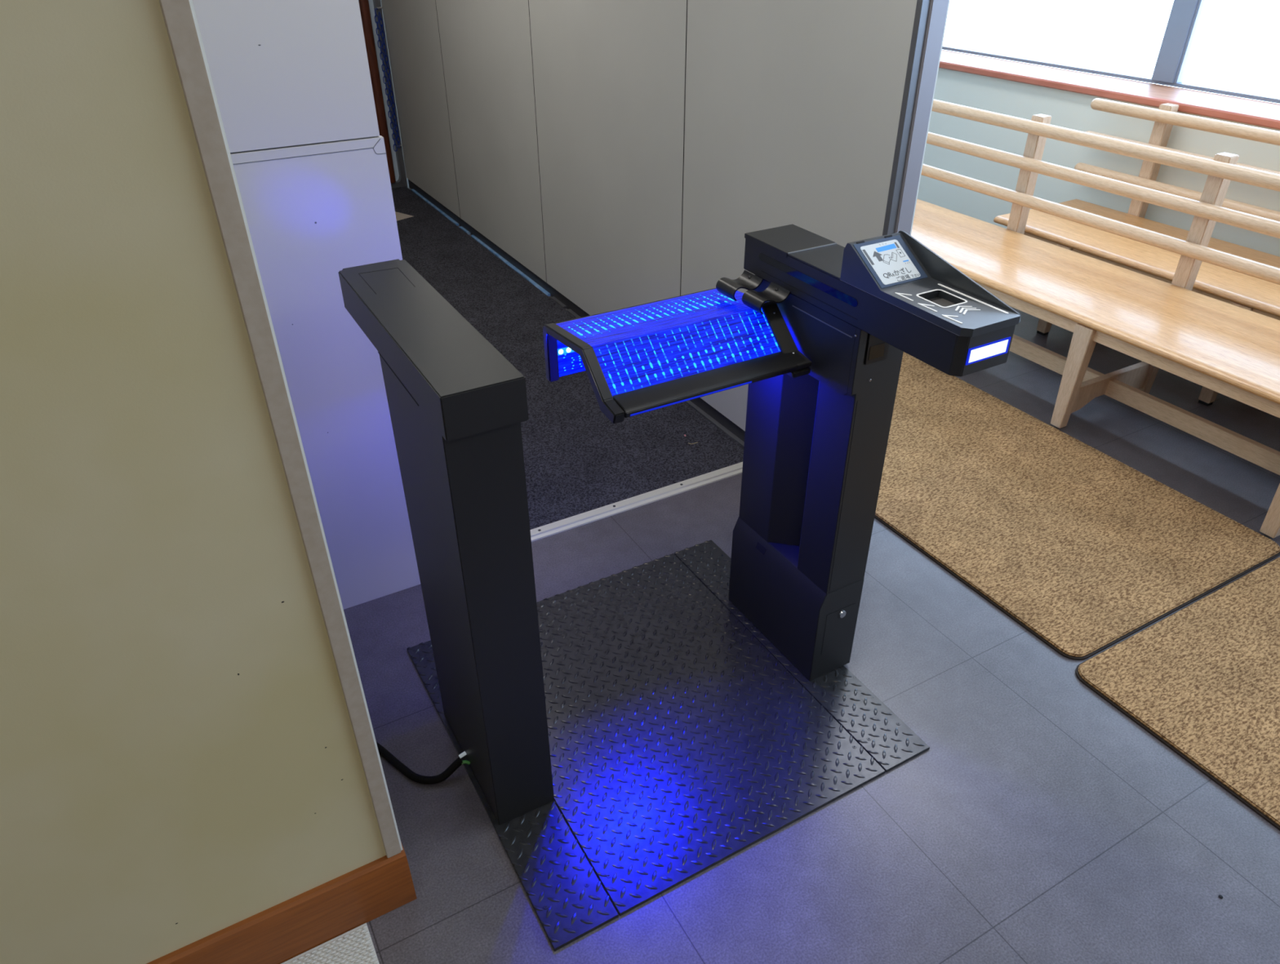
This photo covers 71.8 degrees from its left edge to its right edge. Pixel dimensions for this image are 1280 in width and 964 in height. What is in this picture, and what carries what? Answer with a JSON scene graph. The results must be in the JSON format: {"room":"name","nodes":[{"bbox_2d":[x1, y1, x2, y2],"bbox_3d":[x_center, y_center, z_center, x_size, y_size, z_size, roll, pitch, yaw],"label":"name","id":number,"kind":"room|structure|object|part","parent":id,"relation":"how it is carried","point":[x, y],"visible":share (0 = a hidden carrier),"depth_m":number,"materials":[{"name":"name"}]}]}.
{"room":"entrance lobby","nodes":[
{"label":"entrance lobby","id":0,"kind":"room"},
{"bbox_2d":[0,0,386,963],"bbox_3d":[-1.697,0.046,0.419,2.787,2.640,0.091,-17,37,-24],"label":"wall","id":1,"kind":"structure","parent":0,"point":[180,762],"depth_m":1.11,"materials":[{"name":"beige paint"}]},
{"bbox_2d":[158,0,402,857],"bbox_3d":[-0.473,-0.392,0.955,0.030,2.504,0.098,-17,37,-24],"label":"trim","id":2,"kind":"structure","parent":1,"relation":"attached to","point":[180,17],"depth_m":1.07,"materials":[{"name":"white"}]},
{"bbox_2d":[146,841,417,963],"bbox_3d":[-1.676,1.093,1.105,2.816,0.136,0.108,-17,37,-24],"label":"baseboard","id":3,"kind":"structure","parent":1,"relation":"attached to","point":[277,934],"depth_m":1.56,"materials":[{"name":"brown wood"}]},
{"bbox_2d":[192,0,420,609],"bbox_3d":[-0.811,-0.764,1.648,0.620,2.640,0.021,-17,37,-24],"label":"wall","id":4,"kind":"structure","parent":0,"point":[291,81],"depth_m":1.87,"materials":[{"name":"grey paint"}]},
{"bbox_3d":[-0.809,-0.151,2.051,0.620,1.174,0.020,-17,37,-24],"label":"panel","id":5,"kind":"part","parent":4,"relation":"part of","materials":[{"name":"grey paint"}]},
{"bbox_2d":[380,0,404,159],"bbox_3d":[-2.613,-3.237,5.432,7.100,2.640,0.100,-17,37,-24],"label":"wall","id":6,"kind":"structure","parent":0,"point":[380,0],"depth_m":6.21,"materials":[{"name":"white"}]},
{"bbox_2d":[381,0,916,431],"bbox_3d":[-0.444,-2.061,3.569,0.066,2.580,4.390,-17,37,-24],"label":"wall","id":7,"kind":"structure","parent":0,"point":[624,153],"depth_m":3.09,"materials":[{"name":"grey paint"}]},
{"bbox_2d":[408,179,745,441],"bbox_3d":[-0.437,-0.956,4.292,0.054,0.060,4.375,-17,37,-24],"label":"baseboard","id":8,"kind":"structure","parent":7,"relation":"attached to","point":[713,413],"depth_m":4.32,"materials":[{"name":"grey"}]},
{"bbox_2d":[882,0,950,235],"bbox_3d":[0.642,-0.994,1.989,0.078,2.640,0.038,-17,37,-24],"label":"door frame","id":9,"kind":"structure","parent":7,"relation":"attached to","point":[931,15],"depth_m":2.06,"materials":[{"name":"silver metal"}]},
{"bbox_2d":[343,164,1279,963],"bbox_3d":[-0.168,0.247,2.565,7.100,0.060,10.000,-17,37,-24],"label":"floor","id":10,"kind":"structure","parent":0,"point":[1038,822],"depth_m":1.84,"materials":[{"name":"tile"}]},
{"bbox_2d":[280,922,379,963],"bbox_3d":[-0.555,0.948,1.437,0.319,0.008,0.370,-17,37,-24],"label":"woven mat","id":11,"kind":"object","parent":10,"relation":"on","point":[354,946],"visible":1,"depth_m":1.59,"materials":[{"name":"grey fabric"}]},
{"bbox_2d":[376,742,470,784],"bbox_3d":[-0.596,0.583,1.962,0.469,0.042,0.086,11,35,17],"label":"cable","id":12,"kind":"object","parent":10,"relation":"on","point":[415,777],"visible":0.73,"depth_m":1.91,"materials":[{"name":"black plastic"}]},
{"bbox_2d":[391,186,743,529],"bbox_3d":[-1.063,-0.863,4.200,1.121,0.008,3.990,-17,37,-24],"label":"carpet","id":13,"kind":"object","parent":10,"relation":"on","point":[577,461],"visible":0.29,"depth_m":3.23,"materials":[{"name":"black carpet"}]},
{"bbox_2d":[395,211,413,221],"bbox_3d":[-1.552,-1.602,5.322,0.324,0.001,0.209,21,39,29],"label":"paper sheet","id":14,"kind":"object","parent":13,"relation":"on","point":[399,216],"visible":0.21,"depth_m":5.31,"materials":[{"name":"beige paper"}]},
{"bbox_2d":[410,189,744,447],"bbox_3d":[-0.550,-1.005,4.406,0.021,0.015,3.850,-17,37,-24],"label":"strip","id":15,"kind":"object","parent":10,"relation":"on","point":[690,403],"visible":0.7,"depth_m":4.29,"materials":[{"name":"silver metal"}]},
{"bbox_2d":[530,462,742,542],"bbox_3d":[-0.068,0.079,2.754,1.111,0.012,0.044,-17,37,-24],"label":"threshold","id":16,"kind":"object","parent":10,"relation":"on","point":[596,514],"visible":0.6,"depth_m":2.77,"materials":[{"name":"silver metal"}]},
{"bbox_2d":[406,539,929,951],"bbox_3d":[0.028,0.507,2.103,0.921,0.010,0.885,-17,37,-24],"label":"plate","id":17,"kind":"object","parent":10,"relation":"on","point":[682,739],"visible":0.88,"depth_m":1.99,"materials":[{"name":"black metal"}]},
{"bbox_2d":[337,259,554,824],"bbox_3d":[-0.371,0.135,1.763,0.131,0.993,0.601,-17,37,-24],"label":"post","id":18,"kind":"object","parent":17,"relation":"on","point":[458,406],"visible":1,"depth_m":1.51,"materials":[{"name":"black"}]},
{"bbox_3d":[-0.314,0.615,1.941,0.134,0.010,0.885,-17,37,-24],"label":"plate","id":19,"kind":"part","parent":17,"relation":"part of","materials":[{"name":"grey metal"}]},
{"bbox_3d":[0.030,0.507,2.104,0.656,0.010,0.885,-17,37,-24],"label":"plate","id":20,"kind":"part","parent":17,"relation":"part of","materials":[{"name":"grey metal"}]},
{"bbox_2d":[542,224,1020,680],"bbox_3d":[0.220,0.038,1.843,0.582,1.062,0.664,-17,37,-24],"label":"gate","id":21,"kind":"object","parent":17,"relation":"on","point":[820,332],"visible":1,"depth_m":1.79,"materials":[{"name":"black metal"}]},
{"bbox_3d":[0.003,-0.322,1.903,0.425,0.112,0.003,-17,37,-24],"label":"light panel","id":22,"kind":"part","parent":21,"relation":"part of","materials":[{"name":"blue plastic"}]},
{"bbox_3d":[-0.112,-0.205,1.705,0.023,0.142,0.307,-17,37,-24],"label":"frame","id":23,"kind":"part","parent":21,"relation":"part of","materials":[{"name":"black plastic"}]},
{"bbox_3d":[-0.002,-0.324,1.904,0.435,0.118,0.008,-17,37,-24],"label":"panel","id":24,"kind":"part","parent":21,"relation":"part of","materials":[{"name":"blue plastic"}]},
{"bbox_3d":[0.139,-0.196,1.714,0.416,0.025,0.069,-17,37,-24],"label":"rail","id":25,"kind":"part","parent":21,"relation":"part of","materials":[{"name":"black plastic"}]},
{"bbox_3d":[0.354,-0.463,1.779,0.127,0.010,0.316,-17,37,-24],"label":"beam lid","id":26,"kind":"part","parent":21,"relation":"part of","materials":[{"name":"black metal"}]},
{"bbox_3d":[0.521,-0.317,1.525,0.060,0.001,0.071,-17,37,-24],"label":"scan frame","id":27,"kind":"part","parent":21,"relation":"part of","materials":[{"name":"white plastic"}]},
{"bbox_3d":[0.372,0.399,2.265,0.129,0.010,0.885,-17,37,-24],"label":"plate","id":28,"kind":"part","parent":17,"relation":"part of","materials":[{"name":"grey metal"}]},
{"bbox_2d":[874,351,1279,660],"bbox_3d":[1.058,-0.084,2.995,0.925,0.013,1.706,-17,37,-24],"label":"door mat","id":29,"kind":"object","parent":10,"relation":"on","point":[1085,550],"visible":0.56,"depth_m":2.66,"materials":[{"name":"brown carpet"}]},
{"bbox_2d":[911,99,1279,537],"bbox_3d":[1.545,-0.824,3.337,0.599,0.872,2.738,-17,37,-24],"label":"wooden bench","id":30,"kind":"object","parent":10,"relation":"on","point":[1229,350],"visible":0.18,"depth_m":3.10,"materials":[{"name":"brown wood"}]},
{"bbox_3d":[1.590,-1.228,3.637,0.054,0.527,0.054,-17,37,-24],"label":"post","id":31,"kind":"part","parent":30,"relation":"part of","materials":[{"name":"brown wood"}]},
{"bbox_3d":[1.502,-0.364,3.063,0.048,0.379,0.068,-17,37,-24],"label":"leg","id":32,"kind":"part","parent":30,"relation":"part of","materials":[{"name":"brown wood"}]},
{"bbox_3d":[1.530,-0.783,3.330,0.544,0.030,2.700,-17,37,-24],"label":"seat","id":33,"kind":"part","parent":30,"relation":"part of","materials":[{"name":"brown wood"}]},
{"bbox_3d":[1.744,-0.989,3.364,0.048,0.048,2.738,-17,37,-24],"label":"rail","id":34,"kind":"part","parent":30,"relation":"part of","materials":[{"name":"brown wood"}]},
{"bbox_3d":[1.744,-1.104,3.288,0.048,0.048,2.738,-17,37,-24],"label":"rail","id":35,"kind":"part","parent":30,"relation":"part of","materials":[{"name":"brown wood"}]},
{"bbox_3d":[1.743,-1.218,3.214,0.048,0.048,2.738,-17,37,-24],"label":"rail","id":36,"kind":"part","parent":30,"relation":"part of","materials":[{"name":"brown wood"}]},
{"bbox_3d":[1.899,-0.489,3.250,0.052,0.379,0.068,-17,37,-24],"label":"leg","id":37,"kind":"part","parent":30,"relation":"part of","materials":[{"name":"brown wood"}]},
{"bbox_3d":[1.960,-0.871,3.091,0.054,0.527,0.054,-17,37,-24],"label":"post","id":38,"kind":"part","parent":30,"relation":"part of","materials":[{"name":"brown wood"}]},
{"bbox_3d":[1.870,-0.008,2.518,0.048,0.379,0.068,-17,37,-24],"label":"leg","id":39,"kind":"part","parent":30,"relation":"part of","materials":[{"name":"brown wood"}]},
{"bbox_2d":[993,97,1279,405],"bbox_3d":[2.351,-0.753,3.222,0.599,0.872,2.228,-17,37,-24],"label":"wooden bench","id":40,"kind":"object","parent":10,"relation":"on","point":[1260,296],"visible":0.57,"depth_m":3.56,"materials":[{"name":"brown wood"}]},
{"bbox_3d":[1.763,-0.819,3.755,0.048,0.379,0.068,-17,37,-24],"label":"leg","id":41,"kind":"part","parent":40,"relation":"part of","materials":[{"name":"brown wood"}]},
{"bbox_3d":[2.337,-0.712,3.215,0.544,0.030,2.190,-17,37,-24],"label":"seat","id":42,"kind":"part","parent":40,"relation":"part of","materials":[{"name":"brown wood"}]},
{"bbox_3d":[2.200,-1.346,3.813,0.054,0.527,0.054,-17,37,-24],"label":"post","id":43,"kind":"part","parent":40,"relation":"part of","materials":[{"name":"brown wood"}]},
{"bbox_3d":[2.550,-0.917,3.249,0.048,0.048,2.228,-17,37,-24],"label":"rail","id":44,"kind":"part","parent":40,"relation":"part of","materials":[{"name":"brown wood"}]},
{"bbox_3d":[2.550,-1.033,3.174,0.048,0.048,2.228,-17,37,-24],"label":"rail","id":45,"kind":"part","parent":40,"relation":"part of","materials":[{"name":"brown wood"}]},
{"bbox_3d":[2.549,-1.146,3.099,0.048,0.048,2.228,-17,37,-24],"label":"rail","id":46,"kind":"part","parent":40,"relation":"part of","materials":[{"name":"brown wood"}]},
{"bbox_3d":[2.128,-0.466,3.214,0.048,0.379,0.068,-17,37,-24],"label":"leg","id":47,"kind":"part","parent":40,"relation":"part of","materials":[{"name":"brown wood"}]},
{"bbox_2d":[1075,557,1279,830],"bbox_3d":[1.880,0.743,1.727,0.934,0.013,1.728,-17,37,-24],"label":"door mat","id":48,"kind":"object","parent":10,"relation":"on","point":[1203,679],"visible":1,"depth_m":2.12,"materials":[{"name":"brown carpet"}]},
{"bbox_2d":[916,67,1279,257],"bbox_3d":[2.716,-1.757,3.139,0.415,2.640,9.900,-17,37,-24],"label":"wall","id":49,"kind":"structure","parent":0,"point":[1067,109],"depth_m":4.22,"materials":[{"name":"white"}]},
{"bbox_2d":[938,49,1279,129],"bbox_3d":[2.648,-1.351,3.358,0.325,0.034,9.900,-17,37,-24],"label":"window sill","id":50,"kind":"structure","parent":49,"relation":"attached to","point":[1247,111],"depth_m":3.97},
{"bbox_2d":[942,0,1279,103],"bbox_3d":[2.809,-1.990,3.050,0.070,1.372,7.500,-17,37,-24],"label":"window frame","id":51,"kind":"structure","parent":49,"relation":"in","point":[1185,17],"depth_m":3.93,"materials":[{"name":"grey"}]},
{"bbox_3d":[-1.609,-1.815,3.257,0.085,2.640,4.110,-17,37,-24],"label":"wall","id":52,"kind":"structure","parent":0,"visible":0},
{"bbox_2d":[358,0,407,188],"bbox_3d":[-2.059,-2.702,5.104,1.133,2.100,0.101,-17,37,-24],"label":"door","id":53,"kind":"structure","parent":52,"relation":"in","point":[395,160],"depth_m":5.53,"materials":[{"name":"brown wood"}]},
{"bbox_3d":[-1.711,-2.840,5.281,0.240,2.065,0.015,-17,37,-24],"label":"pale pane","id":54,"kind":"part","parent":53,"relation":"part of","materials":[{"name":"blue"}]},
{"bbox_2d":[374,8,399,151],"bbox_3d":[-1.568,-2.486,5.502,0.044,0.818,0.052,2,33,3],"label":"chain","id":55,"kind":"object","parent":53,"relation":"hanging from","point":[375,15],"visible":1,"depth_m":5.48,"materials":[{"name":"blue"}]}
]}

